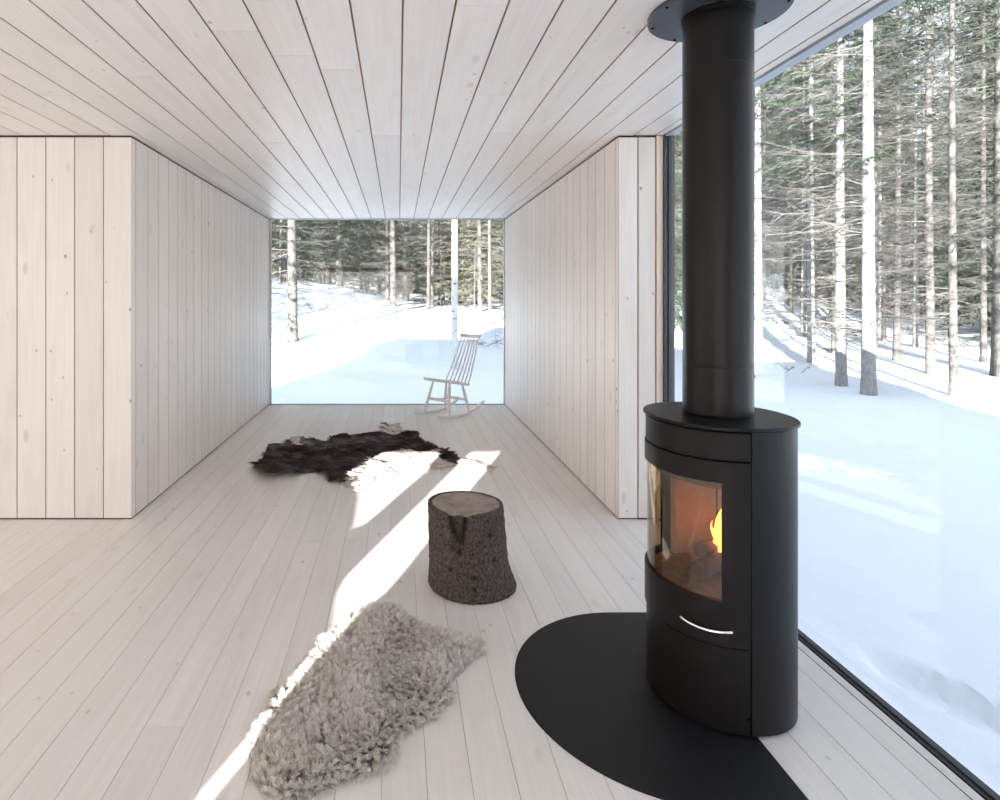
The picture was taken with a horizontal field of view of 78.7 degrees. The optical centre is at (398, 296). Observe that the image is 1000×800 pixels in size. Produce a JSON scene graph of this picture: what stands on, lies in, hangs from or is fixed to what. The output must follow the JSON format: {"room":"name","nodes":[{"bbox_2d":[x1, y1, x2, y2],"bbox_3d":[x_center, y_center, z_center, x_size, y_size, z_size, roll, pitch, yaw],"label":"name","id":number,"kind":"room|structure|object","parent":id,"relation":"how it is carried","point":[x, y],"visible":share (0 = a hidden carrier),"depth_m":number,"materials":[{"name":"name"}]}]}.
{"room":"cabin living room","nodes":[
{"label":"cabin living room","id":0,"kind":"room"},
{"bbox_2d":[0,135,268,519],"bbox_3d":[-3.484,0.240,5.770,3.632,2.900,4.040,0,0,0],"label":"wall","id":1,"kind":"structure","parent":0,"point":[134,288],"depth_m":3.75,"materials":[{"name":"white wood"}]},
{"bbox_2d":[269,218,504,404],"bbox_3d":[-0.148,0.195,7.765,3.040,2.430,0.050,0,0,0],"label":"window","id":2,"kind":"structure","parent":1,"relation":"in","point":[270,220],"depth_m":7.74,"materials":[{"name":"clear glass"}]},
{"bbox_2d":[0,0,882,218],"bbox_3d":[-1.880,-1.110,1.000,7.240,0.200,13.600,0,0,0],"label":"ceiling","id":3,"kind":"structure","parent":0,"point":[291,109],"depth_m":2.85,"materials":[{"name":"white wood"}]},
{"bbox_2d":[647,0,718,41],"bbox_3d":[0.992,-1.002,2.171,0.216,0.017,0.322,0,0,0],"label":"ceiling plate","id":4,"kind":"object","parent":3,"relation":"attached to","point":[664,20],"depth_m":2.14,"materials":[{"name":"metal"}]},
{"bbox_2d":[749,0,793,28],"bbox_3d":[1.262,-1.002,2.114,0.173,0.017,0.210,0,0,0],"label":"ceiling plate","id":5,"kind":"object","parent":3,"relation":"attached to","point":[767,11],"depth_m":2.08,"materials":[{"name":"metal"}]},
{"bbox_2d":[0,405,984,799],"bbox_3d":[-1.920,1.540,1.000,7.160,0.300,13.600,0,0,0],"label":"floor","id":6,"kind":"structure","parent":0,"point":[139,655],"depth_m":2.56,"materials":[{"name":"wood"}]},
{"bbox_2d":[243,600,486,799],"bbox_3d":[-0.144,1.375,2.135,0.574,0.028,0.933,0,0,38],"label":"sheepskin rug","id":7,"kind":"object","parent":6,"relation":"on","point":[382,671],"visible":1,"depth_m":2.01,"materials":[{"name":"fur"}]},
{"bbox_2d":[248,422,496,491],"bbox_3d":[-0.395,1.342,5.190,1.726,0.094,1.859,0,0,-28],"label":"rug","id":8,"kind":"object","parent":6,"relation":"on","point":[353,459],"visible":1,"depth_m":5.07,"materials":[{"name":"fur"}]},
{"bbox_2d":[413,333,484,418],"bbox_3d":[0.617,0.920,7.136,0.848,0.940,0.423,0,0,-45],"label":"rocking chair","id":9,"kind":"object","parent":6,"relation":"on","point":[449,397],"visible":1,"depth_m":7.17,"materials":[{"name":"white paint"}]},
{"bbox_2d":[428,491,516,604],"bbox_3d":[0.354,1.192,2.909,0.436,0.392,0.422,0,0,0],"label":"tree stump","id":10,"kind":"object","parent":6,"relation":"on","point":[468,556],"visible":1,"depth_m":2.77,"materials":[{"name":"wood"}]},
{"bbox_2d":[515,612,808,799],"bbox_3d":[0.777,1.388,2.128,0.710,0.003,1.024,0,0,0],"label":"plate","id":11,"kind":"object","parent":6,"relation":"on","point":[583,679],"visible":0.88,"depth_m":1.95,"materials":[{"name":"metal"}]},
{"bbox_2d":[643,402,800,736],"bbox_3d":[1.126,0.899,2.120,0.481,0.974,0.503,0,0,0],"label":"wood stove","id":12,"kind":"object","parent":11,"relation":"on","point":[722,649],"visible":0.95,"depth_m":1.91,"materials":[{"name":"black metal"}]},
{"bbox_2d":[686,551,721,582],"bbox_3d":[1.101,0.948,2.120,0.208,0.065,0.067,0,0,-35],"label":"log","id":13,"kind":"object","parent":12,"relation":"on","point":[701,569],"visible":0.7,"depth_m":2.07,"materials":[{"name":"wood"}]},
{"bbox_2d":[693,508,721,557],"bbox_3d":[1.131,0.850,2.159,0.157,0.191,0.085,0,0,-42],"label":"flame","id":14,"kind":"object","parent":13,"relation":"on","point":[702,549],"visible":0.79,"depth_m":2.13,"materials":[{"name":"yellow"}]},
{"bbox_2d":[681,0,755,419],"bbox_3d":[1.127,-0.291,2.120,0.232,1.407,0.232,0,0,0],"label":"flue pipe","id":15,"kind":"object","parent":12,"relation":"on","point":[718,376],"visible":1,"depth_m":2.02,"materials":[{"name":"metal"}]},
{"bbox_2d":[505,135,662,519],"bbox_3d":[1.536,0.240,5.770,0.328,2.900,4.040,0,0,0],"label":"wall","id":16,"kind":"structure","parent":0,"point":[580,255],"depth_m":4.22,"materials":[{"name":"white wood"}]},
{"bbox_2d":[656,136,662,519],"bbox_3d":[1.632,0.192,3.773,0.040,2.396,0.054,0,0,0],"label":"trim","id":17,"kind":"structure","parent":16,"relation":"attached to","point":[659,139],"depth_m":3.75,"materials":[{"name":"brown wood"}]},
{"bbox_2d":[659,0,999,799],"bbox_3d":[1.669,0.215,-0.860,0.086,2.510,9.280,0,0,0],"label":"window","id":18,"kind":"structure","parent":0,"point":[937,751],"depth_m":2.47,"materials":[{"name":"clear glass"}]},
{"label":"outside","id":19,"kind":"structure","parent":0,"visible":0},
{"bbox_2d":[272,278,999,794],"bbox_3d":[10.000,0.240,15.000,160.000,3.145,150.000,0,0,0],"label":"ground","id":20,"kind":"structure","parent":19,"point":[899,487],"depth_m":6.21,"materials":[{"name":"white"}]},
{"bbox_2d":[272,222,319,282],"bbox_3d":[-8.070,-7.464,43.624,5.611,13.449,5.490,0,0,-15],"label":"spruce tree","id":21,"kind":"object","parent":20,"relation":"on","point":[279,222],"visible":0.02,"depth_m":43.48,"materials":[{"name":"green plant"}]},
{"bbox_2d":[272,220,325,275],"bbox_3d":[-7.022,-7.777,35.652,5.239,14.055,5.329,0,0,17],"label":"spruce tree","id":22,"kind":"object","parent":20,"relation":"on","point":[273,248],"visible":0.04,"depth_m":35.80,"materials":[{"name":"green plant"}]},
{"bbox_2d":[272,220,333,271],"bbox_3d":[-7.410,-9.595,41.695,6.980,17.799,7.098,0,0,-42],"label":"spruce tree","id":23,"kind":"object","parent":20,"relation":"on","point":[279,220],"visible":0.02,"depth_m":41.62,"materials":[{"name":"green plant"}]},
{"bbox_2d":[277,288,338,314],"bbox_3d":[-3.352,0.159,22.296,2.524,1.266,2.715,0,0,0],"label":"bare shrub","id":24,"kind":"object","parent":20,"relation":"on","point":[324,308],"visible":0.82,"depth_m":22.20,"materials":[{"name":"plant"}]},
{"bbox_2d":[272,220,358,341],"bbox_3d":[-3.074,-8.350,17.346,6.383,19.839,6.735,0,0,13],"label":"spruce tree","id":25,"kind":"object","parent":20,"relation":"on","point":[292,318],"visible":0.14,"depth_m":17.08,"materials":[{"name":"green plant"}]},
{"bbox_2d":[272,220,367,282],"bbox_3d":[-5.682,-8.028,28.895,8.387,15.252,8.527,0,0,-28],"label":"spruce tree","id":26,"kind":"object","parent":20,"relation":"on","point":[282,265],"visible":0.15,"depth_m":28.65,"materials":[{"name":"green plant"}]},
{"bbox_2d":[300,220,349,284],"bbox_3d":[-5.866,-8.219,45.189,4.466,15.636,4.543,0,0,-45],"label":"spruce tree","id":27,"kind":"object","parent":20,"relation":"on","point":[315,265],"visible":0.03,"depth_m":44.99,"materials":[{"name":"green plant"}]},
{"bbox_2d":[286,220,366,284],"bbox_3d":[-3.973,-7.748,33.666,4.496,14.762,4.573,0,0,26],"label":"spruce tree","id":28,"kind":"object","parent":20,"relation":"on","point":[329,268],"visible":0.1,"depth_m":33.64,"materials":[{"name":"green plant"}]},
{"bbox_2d":[286,220,367,285],"bbox_3d":[-4.829,-8.342,40.525,5.646,15.934,5.524,0,0,7],"label":"spruce tree","id":29,"kind":"object","parent":20,"relation":"on","point":[319,278],"visible":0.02,"depth_m":40.43,"materials":[{"name":"green plant"}]},
{"bbox_2d":[272,220,422,285],"bbox_3d":[-3.194,-8.662,30.980,9.193,16.777,9.042,0,0,4],"label":"spruce tree","id":30,"kind":"object","parent":20,"relation":"on","point":[339,282],"visible":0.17,"depth_m":30.88,"materials":[{"name":"green plant"}]},
{"bbox_2d":[350,281,367,331],"bbox_3d":[-1.334,0.362,19.167,0.536,1.848,0.723,0,0,22],"label":"sapling","id":31,"kind":"object","parent":20,"relation":"on","point":[356,281],"visible":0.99,"depth_m":19.19,"materials":[{"name":"brown wood"}]},
{"bbox_2d":[344,220,384,289],"bbox_3d":[-1.955,-7.850,32.197,3.620,15.391,3.259,0,0,16],"label":"spruce tree","id":32,"kind":"object","parent":20,"relation":"on","point":[361,258],"visible":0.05,"depth_m":32.15,"materials":[{"name":"green plant"}]},
{"bbox_2d":[333,220,402,290],"bbox_3d":[-2.319,-7.602,45.480,7.116,15.041,6.999,0,0,-30],"label":"spruce tree","id":33,"kind":"object","parent":20,"relation":"on","point":[365,268],"visible":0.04,"depth_m":45.28,"materials":[{"name":"green plant"}]},
{"bbox_2d":[331,220,425,294],"bbox_3d":[-1.083,-7.741,36.311,6.184,15.717,6.287,0,0,-40],"label":"spruce tree","id":34,"kind":"object","parent":20,"relation":"on","point":[377,272],"visible":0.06,"depth_m":36.25,"materials":[{"name":"green plant"}]},
{"bbox_2d":[360,220,413,300],"bbox_3d":[-0.479,-8.690,28.706,4.101,18.321,3.693,0,0,44],"label":"spruce tree","id":35,"kind":"object","parent":20,"relation":"on","point":[387,297],"visible":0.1,"depth_m":28.69,"materials":[{"name":"green plant"}]},
{"bbox_2d":[338,220,436,306],"bbox_3d":[-0.338,-9.172,26.603,5.812,19.839,6.132,0,0,-11],"label":"spruce tree","id":36,"kind":"object","parent":20,"relation":"on","point":[392,273],"visible":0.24,"depth_m":26.38,"materials":[{"name":"green plant"}]},
{"bbox_2d":[363,220,421,296],"bbox_3d":[-0.152,-6.018,38.302,4.508,12.562,4.586,0,0,-16],"label":"spruce tree","id":37,"kind":"object","parent":20,"relation":"on","point":[397,293],"visible":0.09,"depth_m":38.31,"materials":[{"name":"green plant"}]},
{"bbox_2d":[355,220,437,292],"bbox_3d":[-0.583,-8.415,46.122,6.883,17.493,6.734,0,0,-22],"label":"spruce tree","id":38,"kind":"object","parent":20,"relation":"on","point":[375,220],"visible":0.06,"depth_m":45.81,"materials":[{"name":"green plant"}]},
{"bbox_2d":[318,220,492,300],"bbox_3d":[0.378,-6.203,30.380,8.441,13.252,8.258,0,0,22],"label":"spruce tree","id":39,"kind":"object","parent":20,"relation":"on","point":[404,276],"visible":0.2,"depth_m":30.09,"materials":[{"name":"green plant"}]},
{"bbox_2d":[396,220,458,308],"bbox_3d":[1.376,-7.024,27.485,3.458,15.667,3.840,0,0,-1],"label":"spruce tree","id":40,"kind":"object","parent":20,"relation":"on","point":[429,232],"visible":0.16,"depth_m":27.35,"materials":[{"name":"green plant"}]},
{"bbox_2d":[400,220,460,305],"bbox_3d":[1.626,-6.755,28.723,3.250,14.866,3.610,0,0,2],"label":"spruce tree","id":41,"kind":"object","parent":20,"relation":"on","point":[431,221],"visible":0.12,"depth_m":28.59,"materials":[{"name":"green plant"}]},
{"bbox_2d":[383,220,494,304],"bbox_3d":[2.010,-4.872,29.833,6.241,11.026,6.136,0,0,28],"label":"spruce tree","id":42,"kind":"object","parent":20,"relation":"on","point":[450,225],"visible":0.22,"depth_m":29.43,"materials":[{"name":"green plant"}]},
{"bbox_2d":[396,221,502,303],"bbox_3d":[3.496,-9.063,33.340,7.326,19.572,7.205,0,0,10],"label":"spruce tree","id":43,"kind":"object","parent":20,"relation":"on","point":[460,253],"visible":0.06,"depth_m":33.01,"materials":[{"name":"green plant"}]},
{"bbox_2d":[421,220,482,303],"bbox_3d":[2.977,-7.096,30.680,3.893,15.603,4.324,0,0,13],"label":"spruce tree","id":44,"kind":"object","parent":20,"relation":"on","point":[421,220],"visible":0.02,"depth_m":30.70,"materials":[{"name":"green plant"}]},
{"bbox_2d":[450,220,458,368],"bbox_3d":[1.448,-5.144,14.045,3.086,14.251,2.643,0,0,-31],"label":"birch tree","id":45,"kind":"object","parent":20,"relation":"on","point":[454,285],"visible":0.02,"depth_m":14.26,"materials":[{"name":"white plant"}]},
{"bbox_2d":[416,220,502,311],"bbox_3d":[3.853,-5.463,27.554,5.681,12.864,5.779,0,0,22],"label":"spruce tree","id":46,"kind":"object","parent":20,"relation":"on","point":[468,234],"visible":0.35,"depth_m":27.41,"materials":[{"name":"green plant"}]},
{"bbox_2d":[434,220,502,303],"bbox_3d":[5.033,-7.372,38.436,6.509,16.284,6.653,0,0,20],"label":"spruce tree","id":47,"kind":"object","parent":20,"relation":"on","point":[481,220],"visible":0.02,"depth_m":38.29,"materials":[{"name":"green plant"}]},
{"bbox_2d":[462,242,481,330],"bbox_3d":[2.649,-0.298,21.382,0.800,3.350,0.696,0,0,-33],"label":"sapling","id":48,"kind":"object","parent":20,"relation":"on","point":[475,242],"visible":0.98,"depth_m":21.34,"materials":[{"name":"plant"}]},
{"bbox_2d":[448,329,501,346],"bbox_3d":[2.846,1.246,18.437,2.614,0.781,2.998,0,0,-35],"label":"bare shrub","id":49,"kind":"object","parent":20,"relation":"on","point":[449,329],"visible":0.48,"depth_m":17.89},
{"bbox_2d":[451,220,502,286],"bbox_3d":[6.077,-7.694,27.892,6.753,17.423,6.642,0,0,29],"label":"spruce tree","id":50,"kind":"object","parent":20,"relation":"on","point":[498,223],"visible":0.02,"depth_m":27.73,"materials":[{"name":"green plant"}]},
{"bbox_2d":[459,220,502,324],"bbox_3d":[3.401,-5.618,22.664,3.182,13.813,2.864,0,0,-35],"label":"spruce tree","id":51,"kind":"object","parent":20,"relation":"on","point":[488,248],"visible":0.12,"depth_m":22.66,"materials":[{"name":"green plant"}]},
{"bbox_2d":[474,260,488,333],"bbox_3d":[2.702,0.022,20.484,0.725,2.821,0.740,0,0,-24],"label":"sapling","id":52,"kind":"object","parent":20,"relation":"on","point":[474,260],"visible":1,"depth_m":20.50,"materials":[{"name":"plant"}]},
{"bbox_2d":[470,220,502,291],"bbox_3d":[6.935,-7.461,38.113,6.389,16.304,6.284,0,0,20],"label":"spruce tree","id":53,"kind":"object","parent":20,"relation":"on","point":[476,220],"visible":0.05,"depth_m":37.99,"materials":[{"name":"green plant"}]},
{"bbox_2d":[675,142,681,293],"bbox_3d":[10.602,-5.942,21.246,3.386,14.362,3.288,0,0,28],"label":"spruce tree","id":54,"kind":"object","parent":20,"relation":"on","point":[675,142],"visible":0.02,"depth_m":21.44,"materials":[{"name":"green plant"}]},
{"bbox_2d":[675,136,681,284],"bbox_3d":[15.485,-7.011,32.152,6.072,14.313,5.970,0,0,-36],"label":"spruce tree","id":55,"kind":"object","parent":20,"relation":"on","point":[678,136],"visible":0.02,"depth_m":32.30,"materials":[{"name":"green plant"}]},
{"bbox_2d":[675,79,775,299],"bbox_3d":[9.593,-6.704,19.874,4.952,16.249,4.694,0,0,-16],"label":"spruce tree","id":56,"kind":"object","parent":20,"relation":"on","point":[772,79],"visible":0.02,"depth_m":19.94,"materials":[{"name":"green plant"}]},
{"bbox_2d":[675,134,789,327],"bbox_3d":[8.123,-6.934,19.233,6.898,17.015,6.749,0,0,11],"label":"spruce tree","id":57,"kind":"object","parent":20,"relation":"on","point":[678,297],"visible":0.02,"depth_m":18.68,"materials":[{"name":"green plant"}]},
{"bbox_2d":[675,76,794,274],"bbox_3d":[9.567,-6.442,17.538,3.812,16.083,3.432,0,0,-12],"label":"spruce tree","id":58,"kind":"object","parent":20,"relation":"on","point":[775,76],"visible":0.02,"depth_m":16.99,"materials":[{"name":"green plant"}]},
{"bbox_2d":[676,39,856,358],"bbox_3d":[8.998,-5.625,15.060,4.020,14.818,3.911,0,0,38],"label":"spruce tree","id":59,"kind":"object","parent":20,"relation":"on","point":[758,240],"visible":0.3,"depth_m":14.90,"materials":[{"name":"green plant"}]},
{"bbox_2d":[761,78,787,289],"bbox_3d":[23.556,-7.695,37.676,2.867,15.044,2.948,0,0,-28],"label":"spruce tree","id":60,"kind":"object","parent":20,"relation":"on","point":[774,267],"visible":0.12,"depth_m":37.67,"materials":[{"name":"green plant"}]},
{"bbox_2d":[754,119,797,285],"bbox_3d":[24.936,-8.455,42.412,5.289,16.283,5.406,0,0,2],"label":"spruce tree","id":61,"kind":"object","parent":20,"relation":"on","point":[754,119],"visible":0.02,"depth_m":41.35,"materials":[{"name":"green plant"}]},
{"bbox_2d":[754,69,798,275],"bbox_3d":[15.450,-6.843,26.103,3.878,14.206,3.772,0,0,-32],"label":"spruce tree","id":62,"kind":"object","parent":20,"relation":"on","point":[787,69],"visible":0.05,"depth_m":25.70,"materials":[{"name":"green plant"}]},
{"bbox_2d":[754,57,813,276],"bbox_3d":[13.906,-8.226,23.262,3.889,17.936,4.103,0,0,45],"label":"spruce tree","id":63,"kind":"object","parent":20,"relation":"on","point":[762,118],"visible":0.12,"depth_m":23.00,"materials":[{"name":"green plant"}]},
{"bbox_2d":[754,73,817,305],"bbox_3d":[14.769,-7.646,24.286,3.706,16.473,4.116,0,0,25],"label":"spruce tree","id":64,"kind":"object","parent":20,"relation":"on","point":[784,122],"visible":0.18,"depth_m":24.15,"materials":[{"name":"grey plant"}]},
{"bbox_2d":[761,122,824,290],"bbox_3d":[30.127,-6.920,47.633,6.704,13.945,6.852,0,0,21],"label":"spruce tree","id":65,"kind":"object","parent":20,"relation":"on","point":[778,122],"visible":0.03,"depth_m":47.54,"materials":[{"name":"green plant"}]},
{"bbox_2d":[766,68,822,297],"bbox_3d":[21.947,-7.657,33.437,4.858,15.925,4.717,0,0,-41],"label":"spruce tree","id":66,"kind":"object","parent":20,"relation":"on","point":[794,68],"visible":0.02,"depth_m":33.58,"materials":[{"name":"green plant"}]},
{"bbox_2d":[766,71,826,292],"bbox_3d":[27.499,-8.276,42.171,5.696,17.095,5.602,0,0,-44],"label":"spruce tree","id":67,"kind":"object","parent":20,"relation":"on","point":[796,71],"visible":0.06,"depth_m":42.36,"materials":[{"name":"green plant"}]},
{"bbox_2d":[761,66,832,312],"bbox_3d":[16.150,-6.162,24.578,3.111,14.095,3.455,0,0,-24],"label":"spruce tree","id":68,"kind":"object","parent":20,"relation":"on","point":[790,272],"visible":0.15,"depth_m":24.59,"materials":[{"name":"green plant"}]},
{"bbox_2d":[766,72,828,304],"bbox_3d":[17.470,-6.707,26.799,2.940,14.718,3.265,0,0,31],"label":"spruce tree","id":69,"kind":"object","parent":20,"relation":"on","point":[795,72],"visible":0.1,"depth_m":26.73,"materials":[{"name":"green plant"}]},
{"bbox_2d":[761,44,853,336],"bbox_3d":[13.306,-4.965,19.813,2.948,12.964,2.868,0,0,-45],"label":"spruce tree","id":70,"kind":"object","parent":20,"relation":"on","point":[803,270],"visible":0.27,"depth_m":19.75,"materials":[{"name":"green plant"}]},
{"bbox_2d":[767,53,855,318],"bbox_3d":[17.384,-6.276,25.080,3.188,14.818,3.101,0,0,-1],"label":"spruce tree","id":71,"kind":"object","parent":20,"relation":"on","point":[817,53],"visible":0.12,"depth_m":25.12,"materials":[{"name":"green plant"}]},
{"bbox_2d":[770,179,852,299],"bbox_3d":[29.321,-5.881,42.911,5.714,12.855,5.840,0,0,-30],"label":"spruce tree","id":72,"kind":"object","parent":20,"relation":"on","point":[796,179],"visible":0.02,"depth_m":42.80,"materials":[{"name":"green plant"}]},
{"bbox_2d":[787,37,860,317],"bbox_3d":[20.258,-6.991,28.284,3.739,16.456,3.945,0,0,-34],"label":"spruce tree","id":73,"kind":"object","parent":20,"relation":"on","point":[830,269],"visible":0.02,"depth_m":28.20,"materials":[{"name":"green plant"}]},
{"bbox_2d":[754,34,894,363],"bbox_3d":[10.065,-4.199,14.816,3.518,12.114,3.416,0,0,-4],"label":"spruce tree","id":74,"kind":"object","parent":20,"relation":"on","point":[811,358],"visible":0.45,"depth_m":14.77,"materials":[{"name":"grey plant"}]},
{"bbox_2d":[797,64,858,309],"bbox_3d":[22.615,-7.382,31.567,3.589,16.948,3.491,0,0,42],"label":"spruce tree","id":75,"kind":"object","parent":20,"relation":"on","point":[828,64],"visible":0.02,"depth_m":31.46,"materials":[{"name":"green plant"}]},
{"bbox_2d":[766,53,892,308],"bbox_3d":[18.685,-5.902,27.180,5.870,13.720,5.971,0,0,-24],"label":"spruce tree","id":76,"kind":"object","parent":20,"relation":"on","point":[825,262],"visible":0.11,"depth_m":27.30,"materials":[{"name":"green plant"}]},
{"bbox_2d":[769,10,923,352],"bbox_3d":[12.721,-6.762,17.351,3.848,17.267,3.648,0,0,40],"label":"spruce tree","id":77,"kind":"object","parent":20,"relation":"on","point":[832,288],"visible":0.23,"depth_m":17.34,"materials":[{"name":"green plant"}]},
{"bbox_2d":[845,97,861,313],"bbox_3d":[28.097,-5.468,37.031,3.365,13.560,3.465,0,0,-9],"label":"spruce tree","id":78,"kind":"object","parent":20,"relation":"on","point":[857,97],"visible":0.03,"depth_m":36.87,"materials":[{"name":"green plant"}]},
{"bbox_2d":[754,7,964,386],"bbox_3d":[8.683,-4.173,11.953,3.906,12.359,3.793,0,0,-10],"label":"spruce tree","id":79,"kind":"object","parent":20,"relation":"on","point":[841,375],"visible":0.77,"depth_m":11.89,"materials":[{"name":"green plant"}]},
{"bbox_2d":[821,10,918,294],"bbox_3d":[15.520,-7.198,19.913,2.888,18.129,2.601,0,0,14],"label":"spruce tree","id":80,"kind":"object","parent":20,"relation":"on","point":[894,10],"visible":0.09,"depth_m":19.85,"materials":[{"name":"green plant"}]},
{"bbox_2d":[829,18,911,305],"bbox_3d":[17.787,-6.733,22.571,2.863,16.919,2.944,0,0,-30],"label":"spruce tree","id":81,"kind":"object","parent":20,"relation":"on","point":[876,18],"visible":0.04,"depth_m":22.58,"materials":[{"name":"green plant"}]},
{"bbox_2d":[754,0,999,395],"bbox_3d":[8.638,-6.072,10.934,4.423,16.300,4.302,0,0,18],"label":"spruce tree","id":82,"kind":"object","parent":20,"relation":"on","point":[868,375],"visible":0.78,"depth_m":10.96,"materials":[{"name":"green plant"}]},
{"bbox_2d":[814,14,948,350],"bbox_3d":[14.628,-6.152,18.301,3.407,16.092,3.594,0,0,-40],"label":"spruce tree","id":83,"kind":"object","parent":20,"relation":"on","point":[875,49],"visible":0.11,"depth_m":18.27,"materials":[{"name":"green plant"}]},
{"bbox_2d":[844,75,919,307],"bbox_3d":[21.582,-4.518,27.144,3.215,12.114,3.122,0,0,38],"label":"spruce tree","id":84,"kind":"object","parent":20,"relation":"on","point":[886,75],"visible":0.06,"depth_m":26.87,"materials":[{"name":"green plant"}]},
{"bbox_2d":[846,128,924,310],"bbox_3d":[32.578,-5.314,40.755,5.699,13.598,5.797,0,0,-34],"label":"spruce tree","id":85,"kind":"object","parent":20,"relation":"on","point":[877,128],"visible":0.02,"depth_m":40.59,"materials":[{"name":"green plant"}]},
{"bbox_2d":[844,19,934,287],"bbox_3d":[22.680,-7.040,28.058,3.905,17.163,3.516,0,0,43],"label":"spruce tree","id":86,"kind":"object","parent":20,"relation":"on","point":[886,19],"visible":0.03,"depth_m":27.91,"materials":[{"name":"green plant"}]},
{"bbox_2d":[843,13,936,341],"bbox_3d":[16.857,-5.967,20.767,2.790,15.556,3.099,0,0,-27],"label":"spruce tree","id":87,"kind":"object","parent":20,"relation":"on","point":[883,338],"visible":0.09,"depth_m":20.76,"materials":[{"name":"green plant"}]},
{"bbox_2d":[829,17,956,330],"bbox_3d":[20.072,-5.419,24.889,4.302,14.165,4.430,0,0,14],"label":"spruce tree","id":88,"kind":"object","parent":20,"relation":"on","point":[879,197],"visible":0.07,"depth_m":24.95,"materials":[{"name":"green plant"}]},
{"bbox_2d":[845,33,944,317],"bbox_3d":[26.225,-6.627,32.197,4.437,16.183,4.316,0,0,19],"label":"spruce tree","id":89,"kind":"object","parent":20,"relation":"on","point":[893,33],"visible":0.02,"depth_m":32.02,"materials":[{"name":"green plant"}]},
{"bbox_2d":[804,1,986,360],"bbox_3d":[13.148,-5.629,15.713,3.732,15.105,3.937,0,0,18],"label":"spruce tree","id":90,"kind":"object","parent":20,"relation":"on","point":[896,350],"visible":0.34,"depth_m":15.74,"materials":[{"name":"green plant"}]},
{"bbox_2d":[894,40,924,314],"bbox_3d":[31.737,-7.261,37.171,2.889,17.353,2.601,0,0,10],"label":"spruce tree","id":91,"kind":"object","parent":20,"relation":"on","point":[911,40],"visible":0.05,"depth_m":37.15,"materials":[{"name":"green plant"}]},
{"bbox_2d":[843,0,999,374],"bbox_3d":[11.978,-6.242,13.543,4.051,16.525,3.647,0,0,-44],"label":"spruce tree","id":92,"kind":"object","parent":20,"relation":"on","point":[930,352],"visible":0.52,"depth_m":13.56,"materials":[{"name":"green plant"}]},
{"bbox_2d":[877,0,977,346],"bbox_3d":[16.419,-4.245,18.927,2.816,12.114,2.734,0,0,1],"label":"spruce tree","id":93,"kind":"object","parent":20,"relation":"on","point":[916,326],"visible":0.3,"depth_m":18.89,"materials":[{"name":"green plant"}]},
{"bbox_2d":[859,0,999,396],"bbox_3d":[9.956,-5.320,10.866,2.915,14.663,3.076,0,0,11],"label":"spruce tree","id":94,"kind":"object","parent":20,"relation":"on","point":[953,376],"visible":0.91,"depth_m":10.77,"materials":[{"name":"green plant"}]},
{"bbox_2d":[901,139,961,312],"bbox_3d":[36.214,-5.003,41.234,5.323,12.712,5.441,0,0,6],"label":"spruce tree","id":95,"kind":"object","parent":20,"relation":"on","point":[924,139],"visible":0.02,"depth_m":41.23,"materials":[{"name":"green plant"}]},
{"bbox_2d":[902,46,962,315],"bbox_3d":[29.644,-6.414,33.876,4.205,15.645,3.786,0,0,-14],"label":"spruce tree","id":96,"kind":"object","parent":20,"relation":"on","point":[924,46],"visible":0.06,"depth_m":33.81,"materials":[{"name":"green plant"}]},
{"bbox_2d":[875,0,999,375],"bbox_3d":[13.366,-7.292,13.327,4.660,18.689,4.196,0,0,-20],"label":"spruce tree","id":97,"kind":"object","parent":20,"relation":"on","point":[994,370],"visible":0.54,"depth_m":13.28,"materials":[{"name":"green plant"}]},
{"bbox_2d":[902,89,977,310],"bbox_3d":[35.150,-6.124,38.806,4.761,15.013,4.843,0,0,22],"label":"spruce tree","id":98,"kind":"object","parent":20,"relation":"on","point":[939,306],"visible":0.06,"depth_m":38.71,"materials":[{"name":"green plant"}]},
{"bbox_2d":[886,0,994,332],"bbox_3d":[22.843,-6.976,23.054,6.280,17.342,6.386,0,0,-12],"label":"spruce tree","id":99,"kind":"object","parent":20,"relation":"on","point":[977,19],"visible":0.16,"depth_m":23.37,"materials":[{"name":"green plant"}]},
{"bbox_2d":[892,7,994,329],"bbox_3d":[23.737,-5.342,24.309,6.577,13.914,6.722,0,0,-5],"label":"spruce tree","id":100,"kind":"object","parent":20,"relation":"on","point":[959,58],"visible":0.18,"depth_m":24.59,"materials":[{"name":"green plant"}]},
{"bbox_2d":[893,0,993,317],"bbox_3d":[29.178,-7.208,30.692,6.933,17.109,6.819,0,0,40],"label":"spruce tree","id":101,"kind":"object","parent":20,"relation":"on","point":[962,0],"visible":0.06,"depth_m":31.00,"materials":[{"name":"green plant"}]},
{"bbox_2d":[904,0,994,361],"bbox_3d":[15.097,-5.431,15.431,3.289,14.663,3.118,0,0,8],"label":"spruce tree","id":102,"kind":"object","parent":20,"relation":"on","point":[983,353],"visible":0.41,"depth_m":15.39,"materials":[{"name":"green plant"}]},
{"bbox_2d":[906,43,994,340],"bbox_3d":[21.137,-5.247,19.466,6.824,14.065,6.676,0,0,22],"label":"spruce tree","id":103,"kind":"object","parent":20,"relation":"on","point":[992,158],"visible":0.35,"depth_m":20.62,"materials":[{"name":"green plant"}]},
{"bbox_2d":[918,7,993,313],"bbox_3d":[27.723,-6.264,28.471,5.126,15.417,5.214,0,0,9],"label":"spruce tree","id":104,"kind":"object","parent":20,"relation":"on","point":[979,7],"visible":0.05,"depth_m":28.90,"materials":[{"name":"green plant"}]},
{"bbox_2d":[935,15,994,325],"bbox_3d":[23.525,-6.243,21.871,6.390,15.933,6.531,0,0,32],"label":"spruce tree","id":105,"kind":"object","parent":20,"relation":"on","point":[963,228],"visible":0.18,"depth_m":22.98,"materials":[{"name":"green plant"}]},
{"bbox_2d":[938,16,994,273],"bbox_3d":[18.212,-5.975,17.125,4.516,15.568,4.280,0,0,35],"label":"spruce tree","id":106,"kind":"object","parent":20,"relation":"on","point":[992,92],"visible":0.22,"depth_m":18.00,"materials":[{"name":"green plant"}]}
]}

